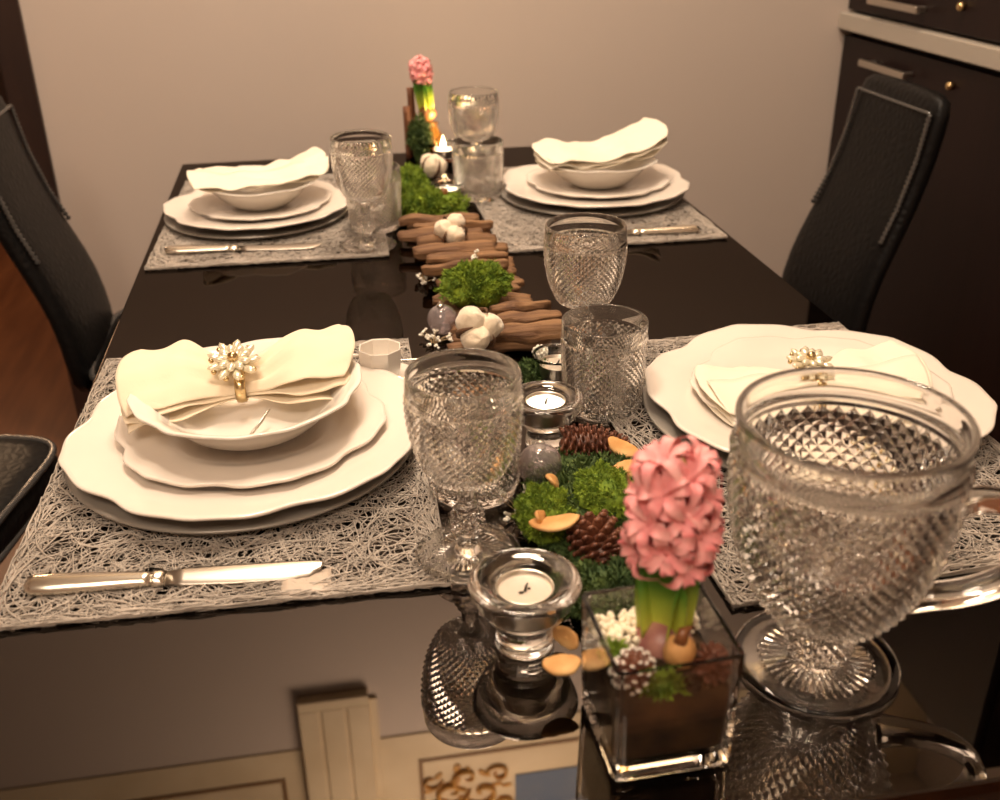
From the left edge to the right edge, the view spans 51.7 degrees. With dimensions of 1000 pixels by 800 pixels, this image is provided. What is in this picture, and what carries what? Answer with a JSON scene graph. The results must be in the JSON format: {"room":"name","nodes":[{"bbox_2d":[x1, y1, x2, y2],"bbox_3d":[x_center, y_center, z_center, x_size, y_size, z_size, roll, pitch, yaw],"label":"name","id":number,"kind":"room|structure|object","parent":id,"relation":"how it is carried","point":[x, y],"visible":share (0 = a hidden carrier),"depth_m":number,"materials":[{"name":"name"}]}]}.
{"room":"dining room","nodes":[
{"label":"dining room","id":0,"kind":"room"},
{"bbox_2d":[0,243,77,603],"bbox_3d":[-0.556,0.574,1.654,4.500,0.050,7.800,-5,27,-9],"label":"floor","id":1,"kind":"structure","parent":0,"point":[36,396],"depth_m":2.91,"materials":[{"name":"brown wood"}]},
{"bbox_2d":[0,434,57,563],"bbox_3d":[-0.943,0.143,1.454,0.539,0.909,0.387,0,27,2],"label":"dining chair","id":2,"kind":"object","parent":1,"relation":"on","point":[27,463],"visible":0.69,"depth_m":1.50,"materials":[{"name":"black leather"}]},
{"bbox_2d":[0,96,122,415],"bbox_3d":[-0.622,-0.116,1.960,0.539,0.909,0.387,-5,27,-9],"label":"dining chair","id":3,"kind":"object","parent":1,"relation":"on","point":[44,248],"visible":0.25,"depth_m":1.80,"materials":[{"name":"black leather"}]},
{"bbox_2d":[0,146,999,799],"bbox_3d":[-0.039,0.212,1.472,0.852,0.750,1.649,-5,27,-9],"label":"dining table","id":4,"kind":"object","parent":1,"relation":"on","point":[410,694],"visible":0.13,"depth_m":0.69,"materials":[{"name":"black glass"}]},
{"bbox_2d":[0,338,450,630],"bbox_3d":[-0.237,0.047,0.962,0.337,0.006,0.472,-4,27,-7],"label":"placemat","id":5,"kind":"object","parent":4,"relation":"on","point":[320,585],"visible":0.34,"depth_m":0.81,"materials":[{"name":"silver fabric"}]},
{"bbox_2d":[24,560,323,595],"bbox_3d":[-0.244,0.133,0.779,0.221,0.012,0.019,-3,27,-5],"label":"table knife","id":6,"kind":"object","parent":5,"relation":"on","point":[76,582],"visible":1,"depth_m":0.78,"materials":[{"name":"silver metal"}]},
{"bbox_2d":[64,448,412,534],"bbox_3d":[-0.237,0.038,0.966,0.320,0.010,0.320,16,31,30],"label":"charger plate","id":7,"kind":"object","parent":5,"relation":"on","point":[106,508],"visible":0.18,"depth_m":0.84,"materials":[{"name":"grey metal"}]},
{"bbox_2d":[58,366,410,521],"bbox_3d":[-0.232,0.029,0.958,0.331,0.022,0.317,17,31,31],"label":"dinner plate","id":8,"kind":"object","parent":7,"relation":"on","point":[90,456],"visible":0.39,"depth_m":0.87,"materials":[{"name":"beige"}]},
{"bbox_2d":[114,379,386,488],"bbox_3d":[-0.228,0.022,0.953,0.237,0.017,0.250,16,31,29],"label":"dessert plate","id":9,"kind":"object","parent":8,"relation":"on","point":[155,455],"visible":0.49,"depth_m":0.90,"materials":[{"name":"beige"}]},
{"bbox_2d":[126,337,361,450],"bbox_3d":[-0.228,0.004,0.942,0.205,0.047,0.203,-5,27,-9],"label":"soup bowl","id":10,"kind":"object","parent":9,"relation":"on","point":[226,426],"visible":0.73,"depth_m":0.94,"materials":[{"name":"white"}]},
{"bbox_2d":[115,324,354,433],"bbox_3d":[-0.241,-0.025,0.956,0.216,0.049,0.096,-7,27,-13],"label":"napkin","id":11,"kind":"object","parent":10,"relation":"on","point":[303,365],"visible":0.88,"depth_m":0.94,"materials":[{"name":"beige fabric"}]},
{"bbox_2d":[207,339,260,402],"bbox_3d":[-0.243,-0.023,0.952,0.049,0.054,0.044,-5,27,-9],"label":"napkin ring","id":12,"kind":"object","parent":11,"relation":"on","point":[234,358],"visible":1,"depth_m":0.94,"materials":[{"name":"gold metal"}]},
{"bbox_2d":[207,339,260,380],"bbox_3d":[-0.244,-0.037,0.946,0.049,0.024,0.044,-5,27,-9],"label":"flower","id":13,"kind":"object","parent":12,"relation":"on","point":[234,358],"depth_m":0.94,"materials":[{"name":"beige plastic"}]},
{"bbox_2d":[398,363,407,378],"bbox_3d":[-0.120,-0.022,1.084,0.064,0.010,0.066,-5,27,-9],"label":"saucer","id":14,"kind":"object","parent":5,"relation":"on","point":[403,367],"visible":0.02,"depth_m":1.10,"materials":[{"name":"white"}]},
{"bbox_2d":[353,338,400,374],"bbox_3d":[-0.129,-0.038,1.075,0.046,0.037,0.052,20,33,35],"label":"coffee cup","id":15,"kind":"object","parent":14,"relation":"on","point":[385,353],"visible":0.62,"depth_m":1.07,"materials":[{"name":"white"}]},
{"bbox_2d":[144,174,388,269],"bbox_3d":[-0.358,-0.297,1.649,0.337,0.006,0.472,-4,27,-7],"label":"placemat","id":16,"kind":"object","parent":4,"relation":"on","point":[250,257],"visible":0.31,"depth_m":1.48,"materials":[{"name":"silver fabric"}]},
{"bbox_2d":[165,243,320,253],"bbox_3d":[-0.369,-0.219,1.483,0.221,0.012,0.019,-3,27,-5],"label":"table knife","id":17,"kind":"object","parent":16,"relation":"on","point":[174,249],"visible":1,"depth_m":1.48,"materials":[{"name":"silver metal"}]},
{"bbox_2d":[164,206,346,238],"bbox_3d":[-0.385,-0.297,1.637,0.285,0.009,0.285,-19,32,-32],"label":"charger plate","id":18,"kind":"object","parent":16,"relation":"on","point":[170,222],"visible":0.37,"depth_m":1.54,"materials":[{"name":"ceramic"}]},
{"bbox_2d":[163,180,346,230],"bbox_3d":[-0.381,-0.306,1.631,0.282,0.020,0.295,-18,32,-31],"label":"dinner plate","id":19,"kind":"object","parent":18,"relation":"on","point":[177,208],"visible":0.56,"depth_m":1.58,"materials":[{"name":"beige"}]},
{"bbox_2d":[188,185,330,219],"bbox_3d":[-0.376,-0.311,1.627,0.222,0.015,0.211,-8,28,-15],"label":"dessert plate","id":20,"kind":"object","parent":19,"relation":"on","point":[310,198],"visible":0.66,"depth_m":1.60,"materials":[{"name":"beige"}]},
{"bbox_2d":[213,165,317,210],"bbox_3d":[-0.376,-0.328,1.616,0.181,0.042,0.183,20,33,35],"label":"soup bowl","id":21,"kind":"object","parent":20,"relation":"on","point":[264,198],"visible":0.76,"depth_m":1.57,"materials":[{"name":"white"}]},
{"bbox_2d":[187,147,328,192],"bbox_3d":[-0.375,-0.357,1.606,0.224,0.032,0.126,-12,29,-22],"label":"napkin","id":22,"kind":"object","parent":21,"relation":"on","point":[309,165],"visible":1,"depth_m":1.59,"materials":[{"name":"beige fabric"}]},
{"bbox_2d":[329,130,395,253],"bbox_3d":[-0.193,-0.295,1.464,0.088,0.158,0.088,16,31,30],"label":"goblet","id":23,"kind":"object","parent":16,"relation":"on","point":[361,160],"visible":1,"depth_m":1.43,"materials":[{"name":"clear glass"}]},
{"bbox_2d":[329,130,392,206],"bbox_3d":[-0.193,-0.322,1.451,0.088,0.098,0.088,-24,35,-38],"label":"bowl","id":24,"kind":"object","parent":23,"relation":"on","point":[361,160],"depth_m":1.42,"materials":[{"name":"clear glass"}]},
{"bbox_2d":[346,161,400,233],"bbox_3d":[-0.191,-0.306,1.558,0.086,0.094,0.086,17,32,31],"label":"tumbler","id":25,"kind":"object","parent":16,"relation":"on","point":[386,210],"visible":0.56,"depth_m":1.54,"materials":[{"name":"clear glass"}]},
{"bbox_2d":[403,106,412,158],"bbox_3d":[-0.176,-0.509,1.963,0.012,0.098,0.018,3,27,8],"label":"cinnamon stick","id":26,"kind":"object","parent":4,"relation":"on","point":[406,109],"visible":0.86,"depth_m":1.95,"materials":[{"name":"brown plant"}]},
{"bbox_2d":[400,162,430,193],"bbox_3d":[-0.153,-0.376,1.764,0.074,0.054,0.153,-5,27,-9],"label":"clump","id":27,"kind":"object","parent":4,"relation":"on","point":[412,177],"visible":0.74,"depth_m":1.73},
{"bbox_2d":[406,112,434,160],"bbox_3d":[-0.151,-0.495,1.953,0.065,0.103,0.059,-5,27,-9],"label":"clump","id":28,"kind":"object","parent":4,"relation":"on","point":[419,134],"visible":0.96,"depth_m":1.94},
{"bbox_2d":[420,153,446,179],"bbox_3d":[-0.117,-0.408,1.805,0.044,0.046,0.045,-15,30,-27],"label":"cotton boll","id":29,"kind":"object","parent":4,"relation":"on","point":[434,166],"visible":0.99,"depth_m":1.79,"materials":[{"name":"beige"}]},
{"bbox_2d":[418,328,452,348],"bbox_3d":[-0.071,-0.069,1.179,0.040,0.014,0.056,-5,27,-9],"label":"sprig","id":30,"kind":"object","parent":4,"relation":"on","point":[436,340],"visible":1,"depth_m":1.18,"materials":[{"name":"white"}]},
{"bbox_2d":[428,121,442,151],"bbox_3d":[-0.136,-0.501,1.984,0.058,0.063,0.058,-5,27,-9],"label":"vase","id":31,"kind":"object","parent":4,"relation":"on","point":[437,136],"visible":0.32,"depth_m":1.97,"materials":[{"name":"orange glass"}]},
{"bbox_2d":[408,55,435,120],"bbox_3d":[-0.147,-0.585,1.937,0.047,0.122,0.047,6,27,12],"label":"hyacinth","id":32,"kind":"object","parent":31,"relation":"in","point":[420,70],"visible":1,"depth_m":1.93,"materials":[{"name":"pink plant"}]},
{"bbox_2d":[401,185,471,215],"bbox_3d":[-0.106,-0.311,1.621,0.122,0.061,0.113,2,27,4],"label":"clump","id":33,"kind":"object","parent":4,"relation":"on","point":[424,200],"visible":0.91,"depth_m":1.60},
{"bbox_2d":[428,139,452,161],"bbox_3d":[-0.108,-0.473,1.962,0.056,0.032,0.056,-5,27,-9],"label":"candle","id":34,"kind":"object","parent":4,"relation":"on","point":[445,152],"visible":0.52,"depth_m":1.94,"materials":[{"name":"white"}]},
{"bbox_2d":[427,302,456,334],"bbox_3d":[-0.067,-0.096,1.202,0.036,0.042,0.036,6,28,14],"label":"bauble","id":35,"kind":"object","parent":4,"relation":"on","point":[442,317],"visible":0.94,"depth_m":1.19,"materials":[{"name":"grey"}]},
{"bbox_2d":[431,178,461,194],"bbox_3d":[-0.087,-0.345,1.701,0.054,0.031,0.054,-5,27,-9],"label":"glass","id":36,"kind":"object","parent":4,"relation":"on","point":[436,183],"visible":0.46,"depth_m":1.70,"materials":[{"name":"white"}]},
{"bbox_2d":[450,326,457,335],"bbox_3d":[-0.005,-0.079,1.196,0.106,0.020,0.020,-1,27,-2],"label":"stick","id":37,"kind":"object","parent":4,"relation":"on","point":[453,330],"visible":0.09,"depth_m":1.19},
{"bbox_2d":[497,310,561,323],"bbox_3d":[0.033,-0.093,1.186,0.080,0.020,0.026,-8,28,-13],"label":"stick","id":38,"kind":"object","parent":37,"relation":"on","point":[537,315],"visible":0.6,"depth_m":1.18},
{"bbox_2d":[403,348,523,584],"bbox_3d":[-0.026,0.050,0.774,0.088,0.158,0.088,5,27,11],"label":"goblet","id":39,"kind":"object","parent":4,"relation":"on","point":[463,409],"visible":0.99,"depth_m":0.75,"materials":[{"name":"clear glass"}]},
{"bbox_2d":[403,348,523,492],"bbox_3d":[-0.026,0.023,0.760,0.088,0.098,0.088,-5,27,-9],"label":"bowl","id":40,"kind":"object","parent":39,"relation":"on","point":[463,409],"depth_m":0.73,"materials":[{"name":"clear glass"}]},
{"bbox_2d":[432,259,514,266],"bbox_3d":[-0.036,-0.181,1.397,0.113,0.021,0.025,-4,27,-7],"label":"stick","id":41,"kind":"object","parent":4,"relation":"on","point":[510,260],"visible":0.07,"depth_m":1.40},
{"bbox_2d":[426,250,508,263],"bbox_3d":[-0.044,-0.189,1.380,0.112,0.020,0.027,-1,27,-1],"label":"stick","id":42,"kind":"object","parent":41,"relation":"on","point":[442,257],"visible":0.71,"depth_m":1.37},
{"bbox_2d":[428,422,522,508],"bbox_3d":[-0.023,0.035,0.881,0.086,0.094,0.086,-10,28,-17],"label":"tumbler","id":43,"kind":"object","parent":4,"relation":"on","point":[489,497],"visible":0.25,"depth_m":0.87,"materials":[{"name":"clear glass"}]},
{"bbox_2d":[439,267,513,277],"bbox_3d":[-0.030,-0.163,1.361,0.099,0.018,0.027,-4,27,-7],"label":"stick","id":44,"kind":"object","parent":4,"relation":"on","point":[510,270],"visible":0.08,"depth_m":1.36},
{"bbox_2d":[421,258,508,276],"bbox_3d":[-0.045,-0.172,1.349,0.116,0.027,0.023,-3,27,-4],"label":"stick","id":45,"kind":"object","parent":44,"relation":"on","point":[427,270],"visible":0.55,"depth_m":1.34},
{"bbox_2d":[437,297,532,308],"bbox_3d":[-0.018,-0.117,1.269,0.118,0.019,0.027,-3,27,-5],"label":"stick","id":46,"kind":"object","parent":4,"relation":"on","point":[503,299],"visible":0.17,"depth_m":1.27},
{"bbox_2d":[433,258,513,307],"bbox_3d":[-0.030,-0.142,1.244,0.104,0.059,0.092,-5,27,-9],"label":"clump","id":47,"kind":"object","parent":46,"relation":"on","point":[479,283],"visible":1,"depth_m":1.23,"materials":[{"name":"plant"}]},
{"bbox_2d":[446,340,550,352],"bbox_3d":[-0.001,-0.062,1.159,0.119,0.020,0.027,-4,27,-6],"label":"stick","id":48,"kind":"object","parent":4,"relation":"on","point":[510,346],"visible":0.52,"depth_m":1.15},
{"bbox_2d":[455,306,503,348],"bbox_3d":[-0.024,-0.079,1.124,0.049,0.051,0.052,23,35,39],"label":"cotton boll","id":49,"kind":"object","parent":48,"relation":"on","point":[476,328],"visible":0.98,"depth_m":1.11,"materials":[{"name":"beige"}]},
{"bbox_2d":[492,319,560,343],"bbox_3d":[0.034,-0.076,1.151,0.090,0.024,0.024,-2,27,-2],"label":"stick","id":50,"kind":"object","parent":48,"relation":"on","point":[534,332],"visible":0.7,"depth_m":1.15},
{"bbox_2d":[495,242,508,251],"bbox_3d":[-0.051,-0.209,1.452,0.128,0.017,0.027,-6,27,-10],"label":"stick","id":51,"kind":"object","parent":4,"relation":"on","point":[500,246],"visible":0.12,"depth_m":1.46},
{"bbox_2d":[416,233,496,245],"bbox_3d":[-0.060,-0.222,1.445,0.116,0.024,0.023,-7,27,-13],"label":"stick","id":52,"kind":"object","parent":51,"relation":"on","point":[421,240],"visible":0.47,"depth_m":1.44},
{"bbox_2d":[434,213,467,242],"bbox_3d":[-0.067,-0.238,1.438,0.046,0.045,0.045,20,33,35],"label":"cotton boll","id":53,"kind":"object","parent":52,"relation":"on","point":[451,228],"visible":0.98,"depth_m":1.43,"materials":[{"name":"beige"}]},
{"bbox_2d":[468,548,581,660],"bbox_3d":[0.017,0.145,0.707,0.077,0.054,0.077,-5,27,-9],"label":"candle holder","id":54,"kind":"object","parent":4,"relation":"on","point":[524,633],"visible":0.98,"depth_m":0.70,"materials":[{"name":"clear glass"}]},
{"bbox_2d":[495,569,554,605],"bbox_3d":[0.017,0.132,0.701,0.040,0.018,0.040,-5,27,-9],"label":"tealight","id":55,"kind":"object","parent":54,"relation":"in","point":[520,587],"visible":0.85,"depth_m":0.70,"materials":[{"name":"white wax"}]},
{"bbox_2d":[517,356,552,382],"bbox_3d":[0.041,-0.033,1.097,0.060,0.025,0.057,23,35,38],"label":"clump","id":56,"kind":"object","parent":4,"relation":"on","point":[526,366],"visible":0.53,"depth_m":1.09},
{"bbox_2d":[510,481,577,546],"bbox_3d":[0.035,0.088,0.819,0.052,0.049,0.074,-5,27,-9],"label":"clump","id":57,"kind":"object","parent":4,"relation":"on","point":[551,500],"visible":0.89,"depth_m":0.81,"materials":[{"name":"plant"}]},
{"bbox_2d":[529,513,579,531],"bbox_3d":[0.041,0.092,0.782,0.039,0.010,0.024,-3,27,-4],"label":"chip","id":58,"kind":"object","parent":57,"relation":"on","point":[557,523],"visible":1,"depth_m":0.78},
{"bbox_2d":[532,343,561,381],"bbox_3d":[0.061,-0.036,1.090,0.054,0.031,0.054,-5,27,-9],"label":"candle holder","id":59,"kind":"object","parent":4,"relation":"on","point":[546,371],"visible":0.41,"depth_m":1.07,"materials":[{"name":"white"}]},
{"bbox_2d":[522,380,583,449],"bbox_3d":[0.042,0.019,0.962,0.071,0.050,0.071,-5,27,-9],"label":"candle holder","id":60,"kind":"object","parent":4,"relation":"on","point":[543,425],"visible":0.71,"depth_m":0.94,"materials":[{"name":"clear glass"}]},
{"bbox_2d":[525,391,565,409],"bbox_3d":[0.042,0.006,0.956,0.038,0.018,0.038,-5,27,-9],"label":"tealight","id":61,"kind":"object","parent":60,"relation":"in","point":[540,400],"visible":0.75,"depth_m":0.96,"materials":[{"name":"white wax"}]},
{"bbox_2d":[542,654,581,675],"bbox_3d":[0.039,0.169,0.660,0.026,0.008,0.016,-5,27,-8],"label":"chip","id":62,"kind":"object","parent":4,"relation":"on","point":[560,664],"visible":1,"depth_m":0.66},
{"bbox_2d":[553,625,578,649],"bbox_3d":[0.046,0.163,0.709,0.023,0.014,0.008,20,34,36],"label":"chip","id":63,"kind":"object","parent":4,"relation":"on","point":[565,636],"visible":0.98,"depth_m":0.71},
{"bbox_2d":[516,446,633,568],"bbox_3d":[0.081,0.090,0.842,0.138,0.038,0.231,-5,27,-9],"label":"clump","id":64,"kind":"object","parent":4,"relation":"on","point":[571,464],"visible":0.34,"depth_m":0.88,"materials":[{"name":"plant"}]},
{"bbox_2d":[519,440,561,484],"bbox_3d":[0.035,0.056,0.894,0.039,0.039,0.039,-15,30,-26],"label":"bauble","id":65,"kind":"object","parent":64,"relation":"on","point":[538,459],"visible":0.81,"depth_m":0.88,"materials":[{"name":"white"}]},
{"bbox_2d":[566,509,625,564],"bbox_3d":[0.074,0.109,0.784,0.046,0.047,0.054,-2,27,-3],"label":"pine cone","id":66,"kind":"object","parent":64,"relation":"on","point":[594,537],"visible":0.73,"depth_m":0.78,"materials":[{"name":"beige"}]},
{"bbox_2d":[572,459,633,522],"bbox_3d":[0.087,0.075,0.838,0.060,0.049,0.078,-5,27,-9],"label":"clump","id":67,"kind":"object","parent":64,"relation":"on","point":[601,486],"visible":0.81,"depth_m":0.83,"materials":[{"name":"plant"}]},
{"bbox_2d":[608,436,637,457],"bbox_3d":[0.110,0.042,0.918,0.028,0.014,0.018,1,27,3],"label":"chip","id":68,"kind":"object","parent":64,"relation":"on","point":[617,445],"visible":0.94,"depth_m":0.92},
{"bbox_2d":[543,212,627,308],"bbox_3d":[0.089,-0.111,1.098,0.088,0.158,0.088,-8,28,-14],"label":"goblet","id":69,"kind":"object","parent":4,"relation":"on","point":[585,254],"visible":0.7,"depth_m":1.05,"materials":[{"name":"clear glass"}]},
{"bbox_2d":[559,423,629,456],"bbox_3d":[0.085,0.038,0.934,0.065,0.035,0.035,-2,27,-2],"label":"pine cone","id":70,"kind":"object","parent":4,"relation":"on","point":[573,438],"visible":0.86,"depth_m":0.93,"materials":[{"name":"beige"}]},
{"bbox_2d":[475,167,727,252],"bbox_3d":[0.129,-0.329,1.700,0.337,0.006,0.472,-5,27,-9],"label":"placemat","id":71,"kind":"object","parent":4,"relation":"on","point":[691,215],"visible":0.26,"depth_m":1.58,"materials":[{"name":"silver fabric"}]},
{"bbox_2d":[448,87,499,136],"bbox_3d":[-0.044,-0.451,1.778,0.088,0.158,0.088,-2,27,-2],"label":"goblet","id":72,"kind":"object","parent":71,"relation":"on","point":[471,110],"visible":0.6,"depth_m":1.73,"materials":[{"name":"clear glass"}]},
{"bbox_2d":[452,135,503,202],"bbox_3d":[-0.036,-0.382,1.705,0.087,0.094,0.086,20,33,35],"label":"tumbler","id":73,"kind":"object","parent":71,"relation":"on","point":[478,160],"visible":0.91,"depth_m":1.68,"materials":[{"name":"clear glass"}]},
{"bbox_2d":[500,183,684,216],"bbox_3d":[0.153,-0.348,1.723,0.307,0.010,0.307,21,34,36],"label":"charger plate","id":74,"kind":"object","parent":71,"relation":"on","point":[511,198],"visible":0.24,"depth_m":1.63,"materials":[{"name":"grey metal"}]},
{"bbox_2d":[503,163,689,207],"bbox_3d":[0.157,-0.357,1.716,0.318,0.021,0.304,11,29,22],"label":"dinner plate","id":75,"kind":"object","parent":74,"relation":"on","point":[515,179],"visible":0.52,"depth_m":1.66,"materials":[{"name":"beige"}]},
{"bbox_2d":[526,167,669,197],"bbox_3d":[0.162,-0.363,1.712,0.240,0.016,0.228,5,27,12],"label":"dessert plate","id":76,"kind":"object","parent":75,"relation":"on","point":[649,179],"visible":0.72,"depth_m":1.68,"materials":[{"name":"beige"}]},
{"bbox_2d":[555,155,657,188],"bbox_3d":[0.162,-0.381,1.701,0.197,0.045,0.195,-10,28,-17],"label":"soup bowl","id":77,"kind":"object","parent":76,"relation":"on","point":[615,176],"visible":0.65,"depth_m":1.65,"materials":[{"name":"white"}]},
{"bbox_2d":[532,117,667,171],"bbox_3d":[0.163,-0.418,1.687,0.226,0.054,0.117,-9,28,-16],"label":"napkin","id":78,"kind":"object","parent":77,"relation":"on","point":[643,139],"visible":1,"depth_m":1.67,"materials":[{"name":"beige fabric"}]},
{"bbox_2d":[627,224,699,235],"bbox_3d":[0.187,-0.249,1.528,0.221,0.012,0.019,-3,27,-5],"label":"table knife","id":79,"kind":"object","parent":71,"relation":"on","point":[677,229],"visible":0.68,"depth_m":1.53,"materials":[{"name":"silver metal"}]},
{"bbox_2d":[564,552,638,621],"bbox_3d":[0.090,0.135,0.753,0.108,0.036,0.088,4,27,10],"label":"clump","id":80,"kind":"object","parent":4,"relation":"on","point":[594,577],"visible":0.31,"depth_m":0.75,"materials":[{"name":"plant"}]},
{"bbox_2d":[581,581,744,781],"bbox_3d":[0.094,0.168,0.624,0.076,0.085,0.076,-6,27,-10],"label":"vase","id":81,"kind":"object","parent":4,"relation":"on","point":[638,738],"visible":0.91,"depth_m":0.60,"materials":[{"name":"clear glass"}]},
{"bbox_2d":[623,622,705,666],"bbox_3d":[0.095,0.170,0.625,0.067,0.055,0.067,-6,27,-10],"label":"potting soil","id":82,"kind":"object","parent":81,"relation":"in","point":[696,635],"visible":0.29,"depth_m":0.62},
{"bbox_2d":[597,634,629,665],"bbox_3d":[0.067,0.146,0.603,0.023,0.019,0.025,-5,27,-9],"label":"clump","id":83,"kind":"object","parent":82,"relation":"on","point":[615,646],"visible":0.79,"depth_m":0.60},
{"bbox_2d":[614,646,655,671],"bbox_3d":[0.077,0.152,0.590,0.026,0.028,0.026,8,28,16],"label":"pine cone","id":84,"kind":"object","parent":82,"relation":"on","point":[633,658],"visible":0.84,"depth_m":0.58,"materials":[{"name":"beige"}]},
{"bbox_2d":[595,606,700,646],"bbox_3d":[0.090,0.138,0.628,0.068,0.018,0.033,-7,27,-13],"label":"flowers","id":85,"kind":"object","parent":82,"relation":"on","point":[626,624],"visible":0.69,"depth_m":0.62,"materials":[{"name":"beige"}]},
{"bbox_2d":[618,435,725,662],"bbox_3d":[0.100,0.089,0.600,0.060,0.149,0.060,10,29,20],"label":"hyacinth","id":86,"kind":"object","parent":82,"relation":"in","point":[672,516],"visible":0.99,"depth_m":0.57,"materials":[{"name":"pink plant"}]},
{"bbox_2d":[663,625,696,664],"bbox_3d":[0.104,0.142,0.595,0.019,0.031,0.019,-11,28,-19],"label":"seed pod","id":87,"kind":"object","parent":82,"relation":"on","point":[679,648],"visible":0.91,"depth_m":0.59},
{"bbox_2d":[692,641,727,661],"bbox_3d":[0.122,0.150,0.596,0.024,0.023,0.024,-8,28,-13],"label":"pine cone","id":88,"kind":"object","parent":82,"relation":"on","point":[713,650],"visible":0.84,"depth_m":0.59,"materials":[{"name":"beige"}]},
{"bbox_2d":[611,321,999,607],"bbox_3d":[0.284,0.029,0.985,0.337,0.006,0.472,-6,27,-10],"label":"placemat","id":89,"kind":"object","parent":4,"relation":"on","point":[991,560],"visible":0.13,"depth_m":0.83,"materials":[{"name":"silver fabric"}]},
{"bbox_2d":[560,304,648,421],"bbox_3d":[0.102,-0.036,1.016,0.086,0.094,0.086,-12,29,-21],"label":"tumbler","id":90,"kind":"object","parent":89,"relation":"on","point":[604,347],"visible":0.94,"depth_m":0.99,"materials":[{"name":"clear glass"}]},
{"bbox_2d":[643,383,982,468],"bbox_3d":[0.301,0.007,1.014,0.320,0.010,0.320,16,31,30],"label":"charger plate","id":91,"kind":"object","parent":89,"relation":"on","point":[662,420],"visible":0.05,"depth_m":0.97,"materials":[{"name":"grey ceramic"}]},
{"bbox_2d":[645,324,997,452],"bbox_3d":[0.306,-0.003,1.008,0.317,0.022,0.331,23,35,39],"label":"dinner plate","id":92,"kind":"object","parent":91,"relation":"on","point":[667,378],"visible":0.28,"depth_m":1.02,"materials":[{"name":"beige"}]},
{"bbox_2d":[690,336,953,421],"bbox_3d":[0.310,-0.009,1.003,0.237,0.017,0.250,16,31,29],"label":"dessert plate","id":93,"kind":"object","parent":92,"relation":"on","point":[759,351],"visible":0.22,"depth_m":1.07,"materials":[{"name":"beige"}]},
{"bbox_2d":[694,340,931,425],"bbox_3d":[0.301,-0.020,0.990,0.224,0.036,0.113,-4,27,-6],"label":"napkin","id":94,"kind":"object","parent":93,"relation":"on","point":[722,386],"visible":0.41,"depth_m":0.99,"materials":[{"name":"beige fabric"}]},
{"bbox_2d":[786,346,833,367],"bbox_3d":[0.299,-0.027,0.999,0.045,0.044,0.045,18,32,32],"label":"napkin ring","id":95,"kind":"object","parent":94,"relation":"on","point":[806,357],"visible":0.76,"depth_m":0.99,"materials":[{"name":"gold metal"}]},
{"bbox_2d":[726,366,999,718],"bbox_3d":[0.240,0.091,0.660,0.199,0.189,0.141,-5,27,-9],"label":"jug","id":96,"kind":"object","parent":4,"relation":"on","point":[851,491],"visible":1,"depth_m":0.63,"materials":[{"name":"clear glass"}]},
{"label":"stick","id":97,"kind":"object","parent":4,"relation":"on","visible":0},
{"bbox_2d":[412,219,493,230],"bbox_3d":[-0.068,-0.254,1.511,0.119,0.023,0.024,-4,27,-7],"label":"stick","id":98,"kind":"object","parent":97,"relation":"on","point":[486,225],"visible":0.38,"depth_m":1.51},
{"label":"stick","id":99,"kind":"object","parent":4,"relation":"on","visible":0},
{"bbox_2d":[489,300,550,314],"bbox_3d":[0.024,-0.110,1.220,0.075,0.022,0.027,-8,28,-13],"label":"stick","id":100,"kind":"object","parent":99,"relation":"on","point":[513,305],"visible":0.71,"depth_m":1.21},
{"label":"stick","id":101,"kind":"object","parent":4,"relation":"on","visible":0},
{"bbox_2d":[398,212,478,226],"bbox_3d":[-0.091,-0.268,1.540,0.122,0.023,0.026,-2,27,-3],"label":"stick","id":102,"kind":"object","parent":101,"relation":"on","point":[413,218],"visible":0.57,"depth_m":1.53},
{"label":"stick","id":103,"kind":"object","parent":4,"relation":"on","visible":0},
{"bbox_2d":[397,226,482,242],"bbox_3d":[-0.085,-0.236,1.476,0.124,0.022,0.025,-2,27,-2],"label":"stick","id":104,"kind":"object","parent":103,"relation":"on","point":[404,235],"visible":0.41,"depth_m":1.47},
{"label":"stick","id":105,"kind":"object","parent":4,"relation":"on","visible":0},
{"bbox_2d":[412,240,496,259],"bbox_3d":[-0.062,-0.204,1.411,0.116,0.022,0.027,-6,27,-10],"label":"stick","id":106,"kind":"object","parent":105,"relation":"on","point":[420,252],"visible":0.66,"depth_m":1.40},
{"bbox_2d":[782,74,950,332],"bbox_3d":[0.461,-0.125,1.952,0.539,0.909,0.387,-5,27,-9],"label":"dining chair","id":107,"kind":"object","parent":1,"relation":"on","point":[872,189],"visible":0.35,"depth_m":1.83,"materials":[{"name":"black leather"}]},
{"bbox_2d":[827,32,999,454],"bbox_3d":[1.329,0.151,1.378,0.644,0.912,2.835,-5,27,-9],"label":"base cabinet","id":108,"kind":"object","parent":1,"relation":"on","point":[938,295],"visible":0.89,"depth_m":2.04,"materials":[{"name":"laminate"}]},
{"bbox_2d":[838,11,999,70],"bbox_3d":[1.339,-0.275,1.168,0.642,0.036,2.836,-5,27,-9],"label":"countertop","id":109,"kind":"structure","parent":108,"relation":"on","point":[982,53],"depth_m":2.04,"materials":[{"name":"beige"}]},
{"bbox_2d":[848,0,999,43],"bbox_3d":[1.155,-1.147,1.762,0.644,0.990,0.955,-5,27,-9],"label":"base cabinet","id":110,"kind":"object","parent":109,"relation":"on","point":[977,19],"visible":1,"depth_m":1.99,"materials":[{"name":"laminate"}]},
{"bbox_2d":[19,0,854,314],"bbox_3d":[-0.765,-1.300,1.935,4.500,3.050,0.140,-5,27,-9],"label":"wall","id":111,"kind":"structure","parent":0,"point":[131,93],"depth_m":2.27,"materials":[{"name":"beige paint"}]},
{"bbox_2d":[0,0,89,417],"bbox_3d":[-1.464,-0.760,2.070,0.990,1.980,0.167,-5,27,-9],"label":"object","id":112,"kind":"structure","parent":111,"relation":"attached to","point":[16,66],"depth_m":2.13,"materials":[{"name":"brown wood"}]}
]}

